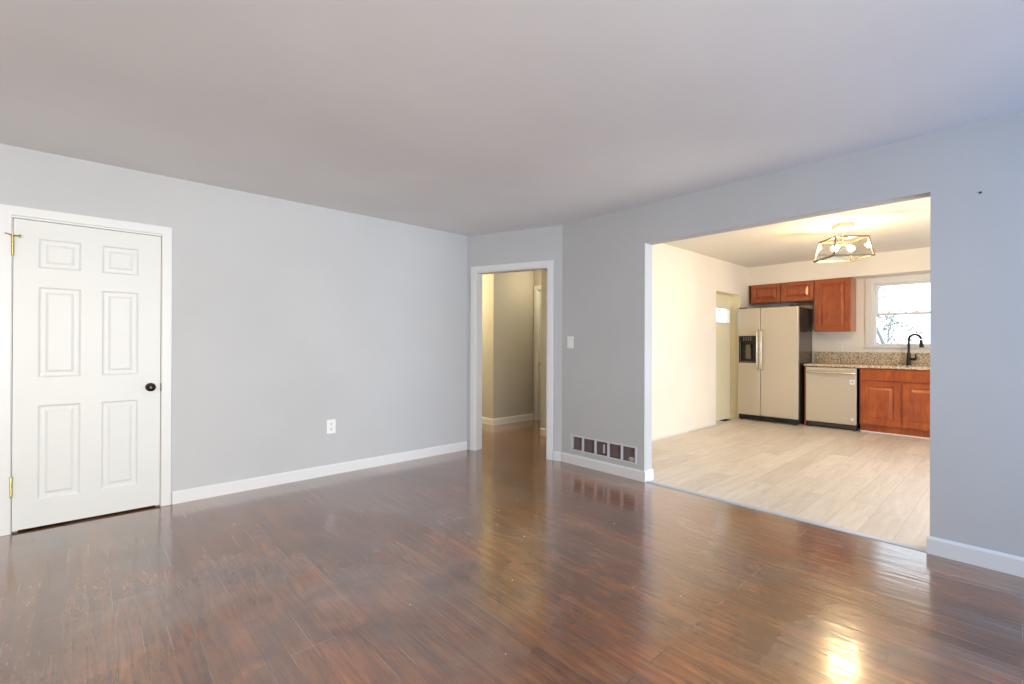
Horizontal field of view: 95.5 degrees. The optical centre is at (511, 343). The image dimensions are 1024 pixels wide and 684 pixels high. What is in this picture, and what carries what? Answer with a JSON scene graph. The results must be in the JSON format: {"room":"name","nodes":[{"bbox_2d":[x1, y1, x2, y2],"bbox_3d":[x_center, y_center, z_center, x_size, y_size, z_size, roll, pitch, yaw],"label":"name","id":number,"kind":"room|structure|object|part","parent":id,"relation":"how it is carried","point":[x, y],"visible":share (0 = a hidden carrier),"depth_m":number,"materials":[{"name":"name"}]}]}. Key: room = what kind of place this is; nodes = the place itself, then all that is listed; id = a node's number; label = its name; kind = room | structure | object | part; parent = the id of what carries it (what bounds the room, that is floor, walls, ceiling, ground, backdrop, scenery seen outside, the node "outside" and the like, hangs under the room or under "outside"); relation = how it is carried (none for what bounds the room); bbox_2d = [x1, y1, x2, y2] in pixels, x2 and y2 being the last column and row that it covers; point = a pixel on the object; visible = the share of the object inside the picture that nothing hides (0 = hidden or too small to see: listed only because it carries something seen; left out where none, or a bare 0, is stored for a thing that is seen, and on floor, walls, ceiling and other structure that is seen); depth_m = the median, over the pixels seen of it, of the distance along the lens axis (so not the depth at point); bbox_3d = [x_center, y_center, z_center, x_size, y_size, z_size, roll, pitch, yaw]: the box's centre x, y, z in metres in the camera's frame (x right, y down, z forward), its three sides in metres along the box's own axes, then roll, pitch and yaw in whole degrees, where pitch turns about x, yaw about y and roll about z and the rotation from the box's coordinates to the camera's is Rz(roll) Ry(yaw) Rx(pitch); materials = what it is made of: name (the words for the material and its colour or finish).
{"room":"empty living room","nodes":[
{"label":"empty living room","id":0,"kind":"room"},
{"bbox_2d":[0,144,466,503],"bbox_3d":[-2.891,-0.020,3.235,6.315,2.440,0.120,0,0,-42],"label":"wall","id":1,"kind":"structure","parent":0,"point":[290,318],"depth_m":4.01,"materials":[{"name":"grey paint"}]},
{"bbox_2d":[0,204,171,536],"bbox_3d":[-2.889,0.169,3.199,0.876,2.063,0.183,0,0,-42],"label":"door","id":2,"kind":"structure","parent":1,"relation":"in","point":[86,301],"depth_m":3.14,"materials":[{"name":"white paint"}]},
{"bbox_3d":[-2.618,0.320,3.369,0.062,0.062,0.069,0,0,-42],"label":"knob","id":3,"kind":"part","parent":2,"relation":"part of","materials":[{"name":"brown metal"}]},
{"bbox_2d":[172,441,466,504],"bbox_3d":[-1.527,1.161,4.386,2.727,0.094,0.014,0,0,-42],"label":"baseboard","id":4,"kind":"structure","parent":1,"relation":"attached to","point":[186,495],"depth_m":4.10,"materials":[{"name":"white wood"}]},
{"bbox_2d":[327,419,335,433],"bbox_3d":[-1.660,0.764,4.268,0.082,0.128,0.010,0,0,-42],"label":"wall outlet","id":5,"kind":"object","parent":1,"relation":"attached to","point":[331,424],"visible":1,"depth_m":4.27,"materials":[{"name":"white plastic"}]},
{"bbox_2d":[0,417,1023,683],"bbox_3d":[0.728,1.264,3.353,11.840,0.100,10.220,0,0,-42],"label":"floor","id":6,"kind":"structure","parent":0,"point":[287,583],"depth_m":2.38,"materials":[{"name":"brown wood"}]},
{"bbox_2d":[738,305,811,424],"bbox_3d":[4.217,0.330,7.482,0.789,1.813,0.872,0,0,-42],"label":"refrigerator","id":7,"kind":"object","parent":6,"relation":"on","point":[775,343],"visible":1,"depth_m":7.22,"materials":[{"name":"beige"}]},
{"bbox_3d":[3.808,0.135,7.492,0.033,0.230,0.083,0,0,-42],"label":"dispenser lever","id":8,"kind":"part","parent":7,"relation":"part of","materials":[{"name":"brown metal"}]},
{"bbox_3d":[3.822,0.293,7.484,0.068,1.705,0.339,0,0,-42],"label":"freezer door","id":9,"kind":"part","parent":7,"relation":"part of","materials":[{"name":"silver metal"}]},
{"bbox_3d":[3.869,0.103,7.332,0.071,0.652,0.028,0,0,-42],"label":"door handle","id":10,"kind":"part","parent":7,"relation":"part of","materials":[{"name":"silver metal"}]},
{"bbox_3d":[3.910,0.103,7.288,0.071,0.652,0.028,0,0,-42],"label":"door handle","id":11,"kind":"part","parent":7,"relation":"part of","materials":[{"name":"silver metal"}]},
{"bbox_3d":[4.118,0.293,7.158,0.068,1.705,0.525,0,0,-42],"label":"fresh food door","id":12,"kind":"part","parent":7,"relation":"part of","materials":[{"name":"silver metal"}]},
{"bbox_2d":[646,480,925,551],"bbox_3d":[1.814,1.214,3.408,0.052,0.009,1.874,0,0,-42],"label":"threshold","id":13,"kind":"object","parent":6,"relation":"on","point":[647,481],"visible":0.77,"depth_m":3.19,"materials":[{"name":"silver metal"}]},
{"bbox_2d":[804,366,817,424],"bbox_3d":[4.643,0.792,7.204,0.620,0.892,0.018,0,0,-42],"label":"end panel","id":14,"kind":"object","parent":6,"relation":"on","point":[805,420],"visible":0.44,"depth_m":6.99,"materials":[{"name":"brown wood"}]},
{"bbox_2d":[806,367,859,430],"bbox_3d":[4.801,0.796,6.905,0.668,0.884,0.618,0,0,-42],"label":"dishwasher","id":15,"kind":"object","parent":6,"relation":"on","point":[832,393],"visible":0.98,"depth_m":6.70,"materials":[{"name":"beige"}]},
{"bbox_3d":[4.586,0.424,6.705,0.078,0.034,0.589,0,0,-42],"label":"bar handle","id":16,"kind":"part","parent":15,"relation":"part of","materials":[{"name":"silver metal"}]},
{"bbox_3d":[4.652,1.188,6.761,0.020,0.073,0.606,0,0,-42],"label":"kick plate","id":17,"kind":"part","parent":15,"relation":"part of","materials":[{"name":"black plastic"}]},
{"bbox_2d":[860,368,929,437],"bbox_3d":[5.396,0.793,6.371,0.620,0.892,0.915,0,0,-42],"label":"base cabinet","id":18,"kind":"object","parent":6,"relation":"on","point":[893,401],"visible":0.67,"depth_m":6.22,"materials":[{"name":"brown wood"}]},
{"bbox_3d":[5.020,0.824,6.337,0.020,0.590,0.420,0,0,-42],"label":"cabinet door","id":19,"kind":"part","parent":18,"relation":"part of","materials":[{"name":"brown wood"}]},
{"bbox_3d":[5.175,0.437,6.170,0.020,0.146,0.875,0,0,-42],"label":"false drawer","id":20,"kind":"part","parent":18,"relation":"part of","materials":[{"name":"brown wood"}]},
{"bbox_3d":[5.325,0.825,6.003,0.020,0.590,0.425,0,0,-42],"label":"cabinet door","id":21,"kind":"part","parent":18,"relation":"part of","materials":[{"name":"brown wood"}]},
{"bbox_2d":[860,430,929,438],"bbox_3d":[5.205,1.230,6.207,0.016,0.016,0.898,0,0,-42],"label":"trim","id":22,"kind":"structure","parent":6,"relation":"on","point":[860,430],"depth_m":6.24,"materials":[{"name":"wood"}]},
{"bbox_3d":[5.856,0.793,5.866,0.621,0.892,0.450,0,0,-42],"label":"base cabinet","id":23,"kind":"object","parent":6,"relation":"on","visible":0},
{"bbox_2d":[804,352,929,369],"bbox_3d":[5.313,0.239,6.454,0.651,0.211,2.070,0,0,-42],"label":"countertop","id":24,"kind":"structure","parent":23,"relation":"on","point":[883,360],"depth_m":6.78,"materials":[{"name":"beige stone"}]},
{"bbox_2d":[906,334,923,364],"bbox_3d":[5.592,0.087,6.449,0.062,0.443,0.208,0,0,-24],"label":"faucet","id":25,"kind":"object","parent":24,"relation":"on","point":[909,359],"visible":1,"depth_m":6.49,"materials":[{"name":"black metal"}]},
{"bbox_2d":[0,0,1023,235],"bbox_3d":[-0.491,-1.293,2.242,8.520,0.120,10.220,0,0,-42],"label":"ceiling","id":26,"kind":"structure","parent":0,"point":[461,117],"depth_m":2.27,"materials":[{"name":"white paint"}]},
{"bbox_2d":[482,270,546,428],"bbox_3d":[0.153,0.001,7.129,0.960,2.440,3.658,0,0,-42],"label":"wall","id":27,"kind":"structure","parent":0,"point":[507,298],"depth_m":7.06,"materials":[{"name":"paint"}]},
{"bbox_2d":[482,417,493,425],"bbox_3d":[-0.825,1.168,7.473,0.014,0.100,1.634,0,0,-42],"label":"baseboard","id":28,"kind":"structure","parent":27,"relation":"attached to","point":[489,421],"depth_m":6.96,"materials":[{"name":"white wood"}]},
{"bbox_2d":[494,413,532,424],"bbox_3d":[0.030,1.170,7.157,0.825,0.100,0.014,0,0,-42],"label":"baseboard","id":29,"kind":"structure","parent":27,"relation":"attached to","point":[511,419],"depth_m":7.14,"materials":[{"name":"white wood"}]},
{"bbox_2d":[539,428,545,436],"bbox_3d":[0.673,1.170,5.827,0.014,0.100,0.914,0,0,-42],"label":"baseboard","id":30,"kind":"structure","parent":27,"relation":"attached to","point":[542,430],"depth_m":6.11,"materials":[{"name":"white wood"}]},
{"bbox_2d":[467,225,561,452],"bbox_3d":[0.028,-0.004,5.113,1.151,2.440,0.120,0,0,26],"label":"wall","id":31,"kind":"structure","parent":0,"point":[543,243],"depth_m":4.96,"materials":[{"name":"grey paint"}]},
{"bbox_2d":[470,260,553,459],"bbox_3d":[0.006,0.174,5.117,1.004,2.083,0.140,0,0,26],"label":"door frame","id":32,"kind":"structure","parent":31,"relation":"in","point":[477,272],"depth_m":5.25,"materials":[{"name":"white wood"}]},
{"bbox_2d":[553,451,560,460],"bbox_3d":[0.469,1.170,4.815,0.083,0.094,0.014,0,0,26],"label":"baseboard","id":33,"kind":"structure","parent":31,"relation":"attached to","point":[556,455],"depth_m":4.81,"materials":[{"name":"white wood"}]},
{"bbox_2d":[533,270,540,418],"bbox_3d":[0.761,0.003,7.085,0.120,2.440,1.100,0,0,-42],"label":"wall","id":34,"kind":"structure","parent":0,"point":[537,274],"depth_m":7.43,"materials":[{"name":"paint"}]},
{"bbox_2d":[534,285,540,419],"bbox_3d":[0.677,0.154,7.158,0.154,2.137,0.844,0,0,-42],"label":"door","id":35,"kind":"structure","parent":34,"relation":"in","point":[537,289],"depth_m":7.39,"materials":[{"name":"white paint"}]},
{"bbox_2d":[652,243,755,438],"bbox_3d":[2.426,-0.032,6.588,4.985,2.520,0.200,0,0,-42],"label":"wall","id":36,"kind":"structure","parent":0,"point":[685,283],"depth_m":6.41,"materials":[{"name":"beige paint"}]},
{"bbox_2d":[652,423,715,440],"bbox_3d":[1.872,1.214,5.941,3.305,0.022,0.014,0,0,-42],"label":"baseboard","id":37,"kind":"structure","parent":36,"relation":"attached to","point":[713,423],"depth_m":6.36,"materials":[{"name":"white wood"}]},
{"bbox_2d":[716,290,739,419],"bbox_3d":[3.369,0.211,7.443,0.912,2.045,0.186,0,0,-42],"label":"door","id":38,"kind":"structure","parent":36,"relation":"in","point":[726,332],"depth_m":7.68,"materials":[{"name":"beige paint"}]},
{"bbox_2d":[562,110,1023,557],"bbox_3d":[2.690,-0.040,2.505,0.120,2.520,6.326,0,0,-42],"label":"wall","id":39,"kind":"structure","parent":0,"point":[977,239],"depth_m":2.68,"materials":[{"name":"grey paint"}]},
{"bbox_2d":[567,336,572,347],"bbox_3d":[0.588,-0.009,4.714,0.018,0.122,0.078,0,0,-42],"label":"light switch","id":40,"kind":"object","parent":39,"relation":"attached to","point":[569,338],"visible":1,"depth_m":4.71,"materials":[{"name":"white plastic"}]},
{"bbox_2d":[561,452,642,481],"bbox_3d":[0.835,1.170,4.437,0.014,0.094,0.960,0,0,-42],"label":"baseboard","id":41,"kind":"structure","parent":39,"relation":"attached to","point":[635,474],"depth_m":4.39,"materials":[{"name":"white wood"}]},
{"bbox_2d":[570,434,636,464],"bbox_3d":[0.865,1.002,4.438,0.042,0.156,0.772,0,0,-42],"label":"air vent","id":42,"kind":"object","parent":39,"relation":"in","point":[611,450],"visible":1,"depth_m":4.42,"materials":[{"name":"metal"}]},
{"bbox_2d":[643,468,653,481],"bbox_3d":[1.211,1.171,4.121,0.142,0.094,0.014,0,0,-42],"label":"baseboard","id":43,"kind":"object","parent":39,"relation":"attached to","point":[648,474],"visible":1,"depth_m":4.11,"materials":[{"name":"white wood"}]},
{"bbox_2d":[926,535,1023,577],"bbox_3d":[3.547,1.171,1.454,0.014,0.100,3.376,0,0,-42],"label":"baseboard","id":44,"kind":"structure","parent":39,"relation":"attached to","point":[977,556],"depth_m":2.55,"materials":[{"name":"white wood"}]},
{"bbox_2d":[663,197,929,267],"bbox_3d":[4.067,-1.350,4.792,4.985,0.120,5.060,0,0,-42],"label":"ceiling","id":45,"kind":"structure","parent":0,"point":[905,225],"depth_m":5.68,"materials":[{"name":"paint"}]},
{"bbox_2d":[748,247,929,285],"bbox_3d":[5.726,-1.127,6.248,0.330,0.307,4.742,0,0,-42],"label":"soffit","id":46,"kind":"structure","parent":45,"relation":"attached to","point":[910,261],"depth_m":6.86,"materials":[{"name":"beige paint"}]},
{"bbox_2d":[813,222,874,262],"bbox_3d":[3.583,-1.101,5.030,0.403,0.380,0.403,0,0,7],"label":"ceiling light","id":47,"kind":"object","parent":45,"relation":"attached to","point":[842,226],"visible":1,"depth_m":5.00,"materials":[{"name":"gold metal"}]},
{"bbox_2d":[831,243,842,250],"bbox_3d":[3.525,-1.040,5.036,0.089,0.088,0.097,0,0,-42],"label":"bulb","id":48,"kind":"object","parent":47,"relation":"attached to","point":[837,246],"depth_m":5.02,"materials":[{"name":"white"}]},
{"bbox_3d":[3.583,-1.121,5.030,0.333,0.017,0.333,0,0,7],"label":"frame","id":49,"kind":"part","parent":47,"relation":"part of","materials":[{"name":"brown metal"}]},
{"bbox_3d":[3.582,-0.919,5.030,0.403,0.017,0.403,0,0,7],"label":"frame","id":50,"kind":"part","parent":47,"relation":"part of","materials":[{"name":"brown metal"}]},
{"bbox_2d":[844,243,854,250],"bbox_3d":[3.640,-1.039,5.024,0.089,0.088,0.097,0,0,-42],"label":"bulb","id":51,"kind":"object","parent":47,"relation":"attached to","point":[850,247],"depth_m":5.01,"materials":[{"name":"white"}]},
{"bbox_2d":[756,273,929,367],"bbox_3d":[5.928,-0.019,6.353,0.120,2.520,4.862,0,0,-42],"label":"wall","id":52,"kind":"structure","parent":0,"point":[854,341],"depth_m":7.09,"materials":[{"name":"beige paint"}]},
{"bbox_2d":[751,280,814,304],"bbox_3d":[4.466,-0.819,7.619,0.344,0.308,0.920,0,0,-42],"label":"upper cabinet","id":53,"kind":"object","parent":52,"relation":"attached to","point":[801,291],"visible":0.95,"depth_m":7.49,"materials":[{"name":"brown wood"}]},
{"bbox_3d":[4.191,-0.820,7.680,0.020,0.292,0.447,0,0,-42],"label":"door","id":54,"kind":"part","parent":53,"relation":"part of","materials":[{"name":"brown wood"}]},
{"bbox_3d":[4.502,-0.819,7.339,0.020,0.292,0.447,0,0,-42],"label":"door","id":55,"kind":"part","parent":53,"relation":"part of","materials":[{"name":"brown wood"}]},
{"bbox_2d":[814,277,855,331],"bbox_3d":[4.935,-0.576,7.102,0.344,0.793,0.464,0,0,-42],"label":"upper cabinet","id":56,"kind":"object","parent":52,"relation":"attached to","point":[834,299],"visible":1,"depth_m":6.97,"materials":[{"name":"brown wood"}]},
{"bbox_2d":[838,343,842,349],"bbox_3d":[5.080,0.050,7.189,0.010,0.115,0.075,0,0,-42],"label":"wall outlet","id":57,"kind":"object","parent":52,"relation":"attached to","point":[840,345],"visible":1,"depth_m":7.18,"materials":[{"name":"white plastic"}]},
{"bbox_2d":[863,273,929,348],"bbox_3d":[5.717,-0.445,6.551,0.160,1.040,1.220,0,0,-42],"label":"window","id":58,"kind":"structure","parent":52,"relation":"in","point":[872,285],"depth_m":6.88,"materials":[{"name":"white wood"}]},
{"bbox_3d":[5.673,0.058,6.511,0.045,0.020,1.220,0,0,-42],"label":"sill","id":59,"kind":"part","parent":58,"relation":"part of","materials":[{"name":"white wood"}]},
{"bbox_3d":[5.747,-0.640,6.578,0.030,0.458,0.964,0,0,-42],"label":"sash","id":60,"kind":"part","parent":58,"relation":"part of","materials":[{"name":"white glass"}]},
{"bbox_3d":[5.718,-0.204,6.551,0.030,0.479,0.964,0,0,-42],"label":"sash","id":61,"kind":"part","parent":58,"relation":"part of","materials":[{"name":"white glass"}]},
{"label":"outside","id":62,"kind":"structure","parent":0,"visible":0},
{"bbox_3d":[10.249,1.726,14.730,55.000,0.100,36.000,0,0,-42],"label":"ground","id":63,"kind":"structure","parent":62,"visible":0},
{"bbox_2d":[877,286,922,343],"bbox_3d":[8.830,-0.095,11.948,3.416,3.535,1.939,0,0,-8],"label":"tree","id":64,"kind":"object","parent":63,"relation":"on","point":[887,317],"visible":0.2,"depth_m":11.96,"materials":[{"name":"grey plant"}]}
]}

